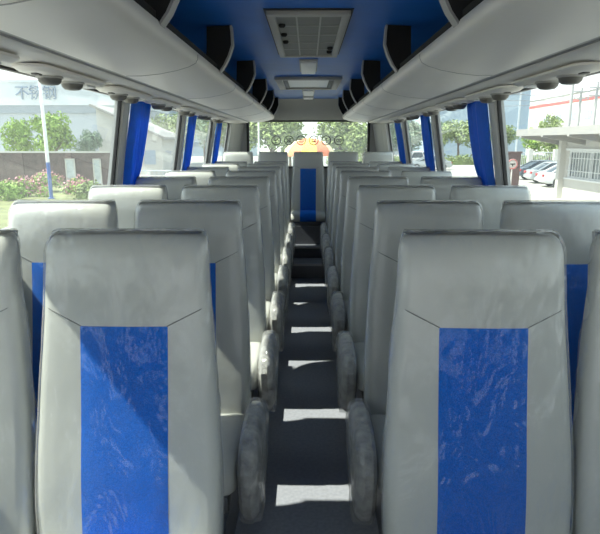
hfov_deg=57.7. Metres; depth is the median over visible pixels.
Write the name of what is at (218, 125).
curtain
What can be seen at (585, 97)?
power line
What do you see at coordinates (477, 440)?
seat
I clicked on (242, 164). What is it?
seat
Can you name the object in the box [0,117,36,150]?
tree
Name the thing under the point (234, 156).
seat
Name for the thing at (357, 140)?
tree
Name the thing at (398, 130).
curtain
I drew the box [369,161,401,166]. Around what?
seat
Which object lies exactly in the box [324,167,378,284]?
seat
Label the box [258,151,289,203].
seat
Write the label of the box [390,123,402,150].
tree
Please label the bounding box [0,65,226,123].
wall
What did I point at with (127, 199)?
seat
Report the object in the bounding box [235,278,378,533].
floor
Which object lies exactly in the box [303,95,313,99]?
recessed light
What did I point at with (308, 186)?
seat
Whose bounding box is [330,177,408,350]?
seat
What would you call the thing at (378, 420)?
cushion
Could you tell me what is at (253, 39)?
ceiling
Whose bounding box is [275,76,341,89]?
ceiling vent
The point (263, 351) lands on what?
seat
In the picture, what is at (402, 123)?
trim
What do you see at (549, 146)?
tree
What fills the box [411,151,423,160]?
car
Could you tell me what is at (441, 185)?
seat
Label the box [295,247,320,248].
trim
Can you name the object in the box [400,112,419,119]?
vent panel
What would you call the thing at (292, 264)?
trim
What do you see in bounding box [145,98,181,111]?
vent panel
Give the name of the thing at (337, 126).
tree
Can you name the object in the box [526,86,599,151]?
white factory
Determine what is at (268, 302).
cushion
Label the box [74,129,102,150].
tree
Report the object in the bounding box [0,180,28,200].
shrub
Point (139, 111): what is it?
curtain
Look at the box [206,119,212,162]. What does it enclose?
window
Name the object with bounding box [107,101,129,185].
trim
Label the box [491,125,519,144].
tree
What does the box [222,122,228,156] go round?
window
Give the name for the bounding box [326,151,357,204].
seat
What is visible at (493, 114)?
trim
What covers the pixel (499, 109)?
window
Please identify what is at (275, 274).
cushion
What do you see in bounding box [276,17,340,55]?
grille
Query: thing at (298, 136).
window sticker
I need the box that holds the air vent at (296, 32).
[263,8,353,57]
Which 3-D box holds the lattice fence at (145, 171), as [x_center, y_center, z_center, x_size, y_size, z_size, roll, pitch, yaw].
[-5.449,-4.099,26.843,5.100,1.500,0.102,0,13,1]
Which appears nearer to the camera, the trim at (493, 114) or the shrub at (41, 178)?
the trim at (493, 114)
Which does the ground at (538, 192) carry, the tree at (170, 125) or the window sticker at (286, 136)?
the tree at (170, 125)
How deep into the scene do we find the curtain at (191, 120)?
4.96 m
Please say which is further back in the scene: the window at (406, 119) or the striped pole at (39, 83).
the striped pole at (39, 83)
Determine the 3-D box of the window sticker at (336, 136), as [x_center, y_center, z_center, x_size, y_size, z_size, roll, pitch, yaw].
[0.570,-1.858,7.998,0.140,0.140,0.010,0,13,1]
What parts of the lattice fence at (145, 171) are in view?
rail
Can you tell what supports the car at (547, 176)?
on the ground at (538, 192)
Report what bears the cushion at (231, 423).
on the seat at (244, 421)
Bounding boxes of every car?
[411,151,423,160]
[413,155,451,167]
[519,160,552,179]
[523,161,556,183]
[535,164,556,186]
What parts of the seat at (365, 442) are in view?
armrest, backrest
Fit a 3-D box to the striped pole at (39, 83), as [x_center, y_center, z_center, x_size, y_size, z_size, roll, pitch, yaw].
[-12.172,-7.567,25.745,0.320,8.650,0.312,0,13,1]
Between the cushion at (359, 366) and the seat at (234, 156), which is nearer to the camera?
the cushion at (359, 366)
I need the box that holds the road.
[253,156,327,165]
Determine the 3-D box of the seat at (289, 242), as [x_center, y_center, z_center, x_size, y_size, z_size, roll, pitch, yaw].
[-0.331,-0.462,5.629,0.543,1.173,0.610,0,13,1]
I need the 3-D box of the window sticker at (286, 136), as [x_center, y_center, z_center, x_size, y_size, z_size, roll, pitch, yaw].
[-0.164,-1.860,8.008,0.140,0.140,0.012,0,13,1]
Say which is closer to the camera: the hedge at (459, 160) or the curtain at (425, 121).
the curtain at (425, 121)
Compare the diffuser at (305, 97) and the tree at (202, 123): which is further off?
the tree at (202, 123)
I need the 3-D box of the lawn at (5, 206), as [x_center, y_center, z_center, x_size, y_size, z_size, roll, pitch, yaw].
[-24.334,-2.906,25.089,30.600,0.150,21.500,0,13,1]
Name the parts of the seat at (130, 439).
blue panel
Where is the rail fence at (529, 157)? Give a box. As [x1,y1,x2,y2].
[520,149,557,165]
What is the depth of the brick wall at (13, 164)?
35.62 m
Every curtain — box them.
[123,102,150,185]
[182,115,196,169]
[211,123,221,162]
[394,122,405,163]
[420,115,435,170]
[467,101,495,185]
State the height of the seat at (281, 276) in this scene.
1.173 m
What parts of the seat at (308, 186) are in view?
seat frame, blue panel, blue panel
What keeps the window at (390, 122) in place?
in the wall
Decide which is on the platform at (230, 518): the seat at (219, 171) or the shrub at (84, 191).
the seat at (219, 171)
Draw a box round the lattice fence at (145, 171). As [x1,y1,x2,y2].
[139,170,167,176]
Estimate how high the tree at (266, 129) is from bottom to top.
5.255 m
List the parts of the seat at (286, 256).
backrest, armrest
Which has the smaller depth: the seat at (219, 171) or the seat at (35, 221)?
the seat at (35, 221)
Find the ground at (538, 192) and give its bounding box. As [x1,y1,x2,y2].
[140,149,576,201]
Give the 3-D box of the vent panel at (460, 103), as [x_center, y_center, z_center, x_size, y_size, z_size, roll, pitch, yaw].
[1.028,-1.072,3.638,0.124,0.055,0.660,0,13,1]
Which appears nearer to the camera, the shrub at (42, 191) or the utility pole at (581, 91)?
the shrub at (42, 191)
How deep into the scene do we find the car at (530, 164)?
40.67 m
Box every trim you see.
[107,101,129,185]
[171,112,186,169]
[204,120,215,162]
[222,123,243,161]
[272,99,344,119]
[292,264,323,265]
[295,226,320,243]
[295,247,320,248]
[373,123,394,161]
[401,120,412,163]
[431,112,445,170]
[488,100,510,185]
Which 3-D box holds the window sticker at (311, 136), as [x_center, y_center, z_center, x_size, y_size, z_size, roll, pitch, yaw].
[0.203,-1.859,8.003,0.140,0.140,0.012,0,13,1]
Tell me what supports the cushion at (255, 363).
on the seat at (263, 351)
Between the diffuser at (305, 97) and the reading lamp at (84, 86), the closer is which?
the reading lamp at (84, 86)
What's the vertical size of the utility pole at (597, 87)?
8.956 m
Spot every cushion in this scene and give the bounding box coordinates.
[220,413,244,495]
[250,342,261,389]
[265,300,271,332]
[274,273,277,292]
[291,210,324,221]
[338,273,340,292]
[344,300,349,332]
[353,342,364,390]
[370,414,385,493]
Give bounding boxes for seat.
[0,229,39,533]
[9,199,117,465]
[35,228,223,533]
[89,186,167,229]
[135,177,196,200]
[135,200,268,519]
[165,170,215,185]
[180,186,278,410]
[187,166,228,176]
[202,163,239,170]
[207,176,284,350]
[215,162,246,166]
[223,151,252,164]
[226,171,288,311]
[238,167,291,285]
[247,164,293,265]
[254,162,295,248]
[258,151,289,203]
[291,151,324,225]
[320,162,361,249]
[322,164,368,266]
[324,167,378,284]
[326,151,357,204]
[326,171,390,311]
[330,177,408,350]
[336,185,435,411]
[346,201,483,520]
[363,151,392,163]
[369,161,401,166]
[377,164,414,170]
[381,229,573,533]
[387,167,429,176]
[401,171,451,184]
[420,176,482,200]
[449,185,529,230]
[500,200,599,452]
[569,231,599,533]
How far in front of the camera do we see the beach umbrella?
24.63 m
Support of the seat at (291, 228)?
on the platform at (230, 518)
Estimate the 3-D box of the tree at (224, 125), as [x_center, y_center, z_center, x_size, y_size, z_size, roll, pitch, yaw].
[-8.150,-13.942,60.914,4.788,5.716,3.455,6,14,26]
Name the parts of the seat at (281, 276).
backrest, armrest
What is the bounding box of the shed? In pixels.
[89,104,184,174]
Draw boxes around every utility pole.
[567,84,574,125]
[573,87,589,125]
[588,81,599,124]
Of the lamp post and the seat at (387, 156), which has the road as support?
the lamp post
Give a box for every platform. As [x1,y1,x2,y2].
[223,330,269,533]
[294,244,322,257]
[345,330,382,533]
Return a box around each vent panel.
[0,51,19,63]
[11,63,105,90]
[95,86,152,103]
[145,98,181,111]
[174,107,201,116]
[196,112,216,119]
[212,116,227,122]
[389,116,405,122]
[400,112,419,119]
[415,106,443,116]
[435,98,473,110]
[465,85,523,102]
[513,62,599,89]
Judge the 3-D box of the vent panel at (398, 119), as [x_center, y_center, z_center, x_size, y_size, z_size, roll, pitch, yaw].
[1.061,-1.577,5.861,0.124,0.055,0.660,0,13,1]
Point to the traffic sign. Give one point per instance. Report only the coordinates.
(513, 163)
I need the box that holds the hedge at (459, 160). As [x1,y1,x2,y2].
[325,153,551,164]
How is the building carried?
on the ground at (538, 192)
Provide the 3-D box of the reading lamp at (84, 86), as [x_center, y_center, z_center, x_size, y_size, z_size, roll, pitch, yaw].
[-0.936,-0.784,2.369,0.060,0.010,0.100,0,13,1]
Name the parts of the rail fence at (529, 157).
rail panel, post, rail panel, post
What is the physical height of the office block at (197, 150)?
19.000 m
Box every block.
[169,110,257,155]
[391,120,411,154]
[412,90,530,157]
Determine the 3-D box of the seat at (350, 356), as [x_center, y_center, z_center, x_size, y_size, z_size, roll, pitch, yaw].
[0.450,0.214,2.654,0.543,1.173,0.610,0,13,1]
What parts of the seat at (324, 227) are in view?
armrest, backrest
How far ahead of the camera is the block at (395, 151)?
128.80 m
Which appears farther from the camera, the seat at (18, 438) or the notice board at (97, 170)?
the notice board at (97, 170)
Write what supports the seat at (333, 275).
on the platform at (379, 512)
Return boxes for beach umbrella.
[285,136,333,155]
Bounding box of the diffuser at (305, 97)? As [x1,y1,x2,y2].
[304,96,312,99]
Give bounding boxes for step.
[291,258,324,277]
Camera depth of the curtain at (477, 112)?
3.42 m
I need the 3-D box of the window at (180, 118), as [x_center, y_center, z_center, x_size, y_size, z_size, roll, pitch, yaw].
[-1.085,-0.870,4.067,0.127,0.640,1.455,0,13,1]
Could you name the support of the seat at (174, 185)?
on the platform at (230, 518)
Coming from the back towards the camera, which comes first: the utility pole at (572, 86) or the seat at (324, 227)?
the utility pole at (572, 86)
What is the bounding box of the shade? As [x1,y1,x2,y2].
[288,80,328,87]
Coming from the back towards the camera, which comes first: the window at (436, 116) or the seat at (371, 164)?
the seat at (371, 164)
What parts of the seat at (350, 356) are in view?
armrest, seat frame, backrest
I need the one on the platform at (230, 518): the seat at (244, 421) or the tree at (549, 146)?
the seat at (244, 421)
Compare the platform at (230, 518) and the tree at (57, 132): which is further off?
the tree at (57, 132)
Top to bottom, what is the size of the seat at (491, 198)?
1.173 m
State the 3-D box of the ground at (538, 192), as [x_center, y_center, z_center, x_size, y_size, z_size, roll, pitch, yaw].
[21.464,-19.308,97.850,360.000,0.300,320.000,0,13,1]
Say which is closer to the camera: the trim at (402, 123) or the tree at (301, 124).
the trim at (402, 123)
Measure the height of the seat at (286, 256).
1.173 m
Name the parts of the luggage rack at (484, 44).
lip rail, window panel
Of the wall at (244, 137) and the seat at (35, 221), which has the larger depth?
the wall at (244, 137)
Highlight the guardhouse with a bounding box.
[516,124,599,201]
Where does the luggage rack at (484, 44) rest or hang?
attached to the wall
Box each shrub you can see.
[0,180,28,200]
[1,175,48,196]
[26,168,65,191]
[60,174,88,193]
[71,179,102,198]
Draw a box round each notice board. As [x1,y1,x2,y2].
[64,159,76,182]
[92,159,102,184]
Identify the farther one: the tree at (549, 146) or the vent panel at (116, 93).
the tree at (549, 146)
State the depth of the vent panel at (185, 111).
4.25 m
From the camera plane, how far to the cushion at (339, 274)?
3.97 m
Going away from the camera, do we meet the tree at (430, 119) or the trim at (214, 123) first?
the trim at (214, 123)
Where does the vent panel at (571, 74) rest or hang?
attached to the luggage rack at (484, 44)
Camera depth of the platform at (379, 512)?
2.29 m
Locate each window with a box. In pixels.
[0,65,121,185]
[172,109,181,169]
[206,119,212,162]
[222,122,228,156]
[246,120,369,167]
[387,122,393,161]
[404,119,410,163]
[435,109,445,170]
[496,71,599,185]
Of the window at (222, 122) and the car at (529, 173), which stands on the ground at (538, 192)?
the car at (529, 173)
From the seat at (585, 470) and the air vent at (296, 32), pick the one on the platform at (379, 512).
the seat at (585, 470)
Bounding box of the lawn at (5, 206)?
[0,185,122,228]
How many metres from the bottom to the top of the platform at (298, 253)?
0.360 m
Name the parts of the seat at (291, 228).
backrest, armrest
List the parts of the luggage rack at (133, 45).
window panel, lip rail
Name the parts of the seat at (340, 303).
armrest, backrest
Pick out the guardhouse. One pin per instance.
(577, 178)
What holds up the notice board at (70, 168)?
attached to the brick wall at (13, 164)
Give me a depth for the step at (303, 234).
7.08 m
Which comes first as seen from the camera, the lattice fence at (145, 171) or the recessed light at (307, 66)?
the recessed light at (307, 66)
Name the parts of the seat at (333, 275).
armrest, backrest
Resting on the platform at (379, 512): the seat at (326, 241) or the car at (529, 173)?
the seat at (326, 241)
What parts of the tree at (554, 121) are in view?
crown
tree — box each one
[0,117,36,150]
[29,110,77,150]
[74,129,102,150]
[151,113,186,146]
[171,113,199,164]
[194,118,213,159]
[205,120,226,147]
[249,122,301,150]
[271,122,308,165]
[313,122,366,158]
[340,122,366,163]
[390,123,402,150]
[408,120,422,151]
[430,119,453,147]
[441,119,470,155]
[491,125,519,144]
[519,127,545,151]
[536,124,558,159]
[538,113,565,155]
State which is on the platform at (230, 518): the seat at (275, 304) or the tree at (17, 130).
the seat at (275, 304)
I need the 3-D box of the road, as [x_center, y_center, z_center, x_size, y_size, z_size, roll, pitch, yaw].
[0.982,-12.166,65.936,18.000,0.112,106.000,0,13,1]
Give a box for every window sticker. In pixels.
[284,136,293,144]
[296,136,305,144]
[309,136,318,144]
[334,136,343,144]
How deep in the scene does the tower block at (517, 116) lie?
101.90 m
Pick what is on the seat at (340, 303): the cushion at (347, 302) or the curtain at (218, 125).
the cushion at (347, 302)
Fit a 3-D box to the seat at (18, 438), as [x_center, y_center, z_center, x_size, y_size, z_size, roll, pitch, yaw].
[-0.909,0.536,1.236,0.469,1.173,0.597,0,13,1]
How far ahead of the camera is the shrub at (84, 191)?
26.71 m
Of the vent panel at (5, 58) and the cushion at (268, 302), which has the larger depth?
the cushion at (268, 302)
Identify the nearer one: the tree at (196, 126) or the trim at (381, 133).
the trim at (381, 133)
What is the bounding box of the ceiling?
[169,0,448,98]
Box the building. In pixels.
[0,80,168,150]
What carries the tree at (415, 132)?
on the ground at (538, 192)
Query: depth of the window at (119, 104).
3.20 m
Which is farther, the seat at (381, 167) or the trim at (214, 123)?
the trim at (214, 123)
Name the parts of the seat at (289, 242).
backrest, armrest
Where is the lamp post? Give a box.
[258,122,259,154]
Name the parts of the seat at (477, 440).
blue panel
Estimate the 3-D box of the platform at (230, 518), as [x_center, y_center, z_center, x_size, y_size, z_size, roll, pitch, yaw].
[-0.716,0.925,2.759,0.905,0.260,8.550,0,13,1]
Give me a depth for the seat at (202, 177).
4.26 m
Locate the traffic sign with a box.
[509,159,517,180]
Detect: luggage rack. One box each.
[0,0,278,123]
[337,0,599,123]
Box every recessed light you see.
[299,59,317,73]
[302,90,314,95]
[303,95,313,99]
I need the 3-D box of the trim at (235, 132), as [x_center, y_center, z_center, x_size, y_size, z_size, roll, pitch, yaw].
[-0.963,-1.710,7.790,0.290,0.650,0.480,0,13,1]
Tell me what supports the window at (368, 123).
in the wall at (244, 137)
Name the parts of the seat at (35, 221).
blue panel, blue panel, backrest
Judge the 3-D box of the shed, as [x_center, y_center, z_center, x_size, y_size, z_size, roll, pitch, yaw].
[-14.601,-11.736,50.371,6.300,5.970,7.800,0,13,1]
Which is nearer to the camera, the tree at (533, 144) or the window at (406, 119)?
the window at (406, 119)
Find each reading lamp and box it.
[82,85,95,88]
[524,84,536,87]
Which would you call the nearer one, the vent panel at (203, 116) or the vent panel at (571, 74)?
the vent panel at (571, 74)
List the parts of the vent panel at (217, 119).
panel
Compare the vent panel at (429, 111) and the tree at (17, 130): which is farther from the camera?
the tree at (17, 130)
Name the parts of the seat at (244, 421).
backrest, blue panel, seat frame, armrest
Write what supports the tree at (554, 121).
on the ground at (538, 192)
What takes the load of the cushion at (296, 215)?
on the seat at (308, 186)
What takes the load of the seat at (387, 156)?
on the platform at (298, 253)
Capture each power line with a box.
[504,97,589,100]
[517,97,594,105]
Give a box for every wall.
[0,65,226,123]
[0,151,122,184]
[240,123,375,223]
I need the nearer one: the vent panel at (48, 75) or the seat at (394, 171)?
the vent panel at (48, 75)
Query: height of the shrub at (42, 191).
1.434 m
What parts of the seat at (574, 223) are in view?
backrest, blue panel, blue panel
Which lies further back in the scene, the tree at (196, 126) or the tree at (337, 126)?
the tree at (196, 126)
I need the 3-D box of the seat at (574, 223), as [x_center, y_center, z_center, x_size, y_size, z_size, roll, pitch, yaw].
[0.951,0.383,1.911,0.469,1.173,0.597,0,13,1]
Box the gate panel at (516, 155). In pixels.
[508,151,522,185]
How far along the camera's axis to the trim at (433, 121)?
4.75 m
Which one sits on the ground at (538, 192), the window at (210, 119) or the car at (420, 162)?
the car at (420, 162)
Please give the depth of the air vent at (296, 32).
2.90 m
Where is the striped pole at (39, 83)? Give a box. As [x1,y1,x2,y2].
[38,82,54,198]
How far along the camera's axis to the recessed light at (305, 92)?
6.41 m
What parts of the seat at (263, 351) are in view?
backrest, seat frame, armrest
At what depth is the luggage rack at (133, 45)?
1.91 m
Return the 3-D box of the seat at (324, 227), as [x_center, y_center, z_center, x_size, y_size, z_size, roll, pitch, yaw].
[0.506,-0.628,6.359,0.543,1.173,0.610,0,13,1]
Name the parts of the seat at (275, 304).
backrest, armrest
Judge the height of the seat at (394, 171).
1.173 m
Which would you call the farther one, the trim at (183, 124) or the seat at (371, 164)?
the seat at (371, 164)
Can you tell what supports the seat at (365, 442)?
on the platform at (379, 512)
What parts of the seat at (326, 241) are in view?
armrest, backrest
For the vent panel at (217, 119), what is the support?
attached to the luggage rack at (133, 45)
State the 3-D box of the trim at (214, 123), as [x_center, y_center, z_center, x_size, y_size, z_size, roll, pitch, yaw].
[-1.053,-1.392,6.343,0.174,0.670,0.115,0,13,1]
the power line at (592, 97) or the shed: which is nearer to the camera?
the shed
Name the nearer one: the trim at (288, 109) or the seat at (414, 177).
the seat at (414, 177)
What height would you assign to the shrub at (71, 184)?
1.374 m
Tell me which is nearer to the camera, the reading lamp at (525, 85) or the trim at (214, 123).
the reading lamp at (525, 85)
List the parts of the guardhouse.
pane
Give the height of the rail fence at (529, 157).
2.100 m
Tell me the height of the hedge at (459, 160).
1.877 m
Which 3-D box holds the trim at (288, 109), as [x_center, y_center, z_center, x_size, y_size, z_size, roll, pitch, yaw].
[0.118,-2.239,7.746,1.900,0.280,0.300,0,13,1]
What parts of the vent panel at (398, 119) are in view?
panel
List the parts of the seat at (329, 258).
armrest, backrest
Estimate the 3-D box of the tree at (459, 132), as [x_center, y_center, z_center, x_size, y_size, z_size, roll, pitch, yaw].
[21.746,-17.406,75.349,5.740,6.085,5.633,0,13,1]
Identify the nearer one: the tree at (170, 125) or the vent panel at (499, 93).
the vent panel at (499, 93)
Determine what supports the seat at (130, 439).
on the platform at (230, 518)

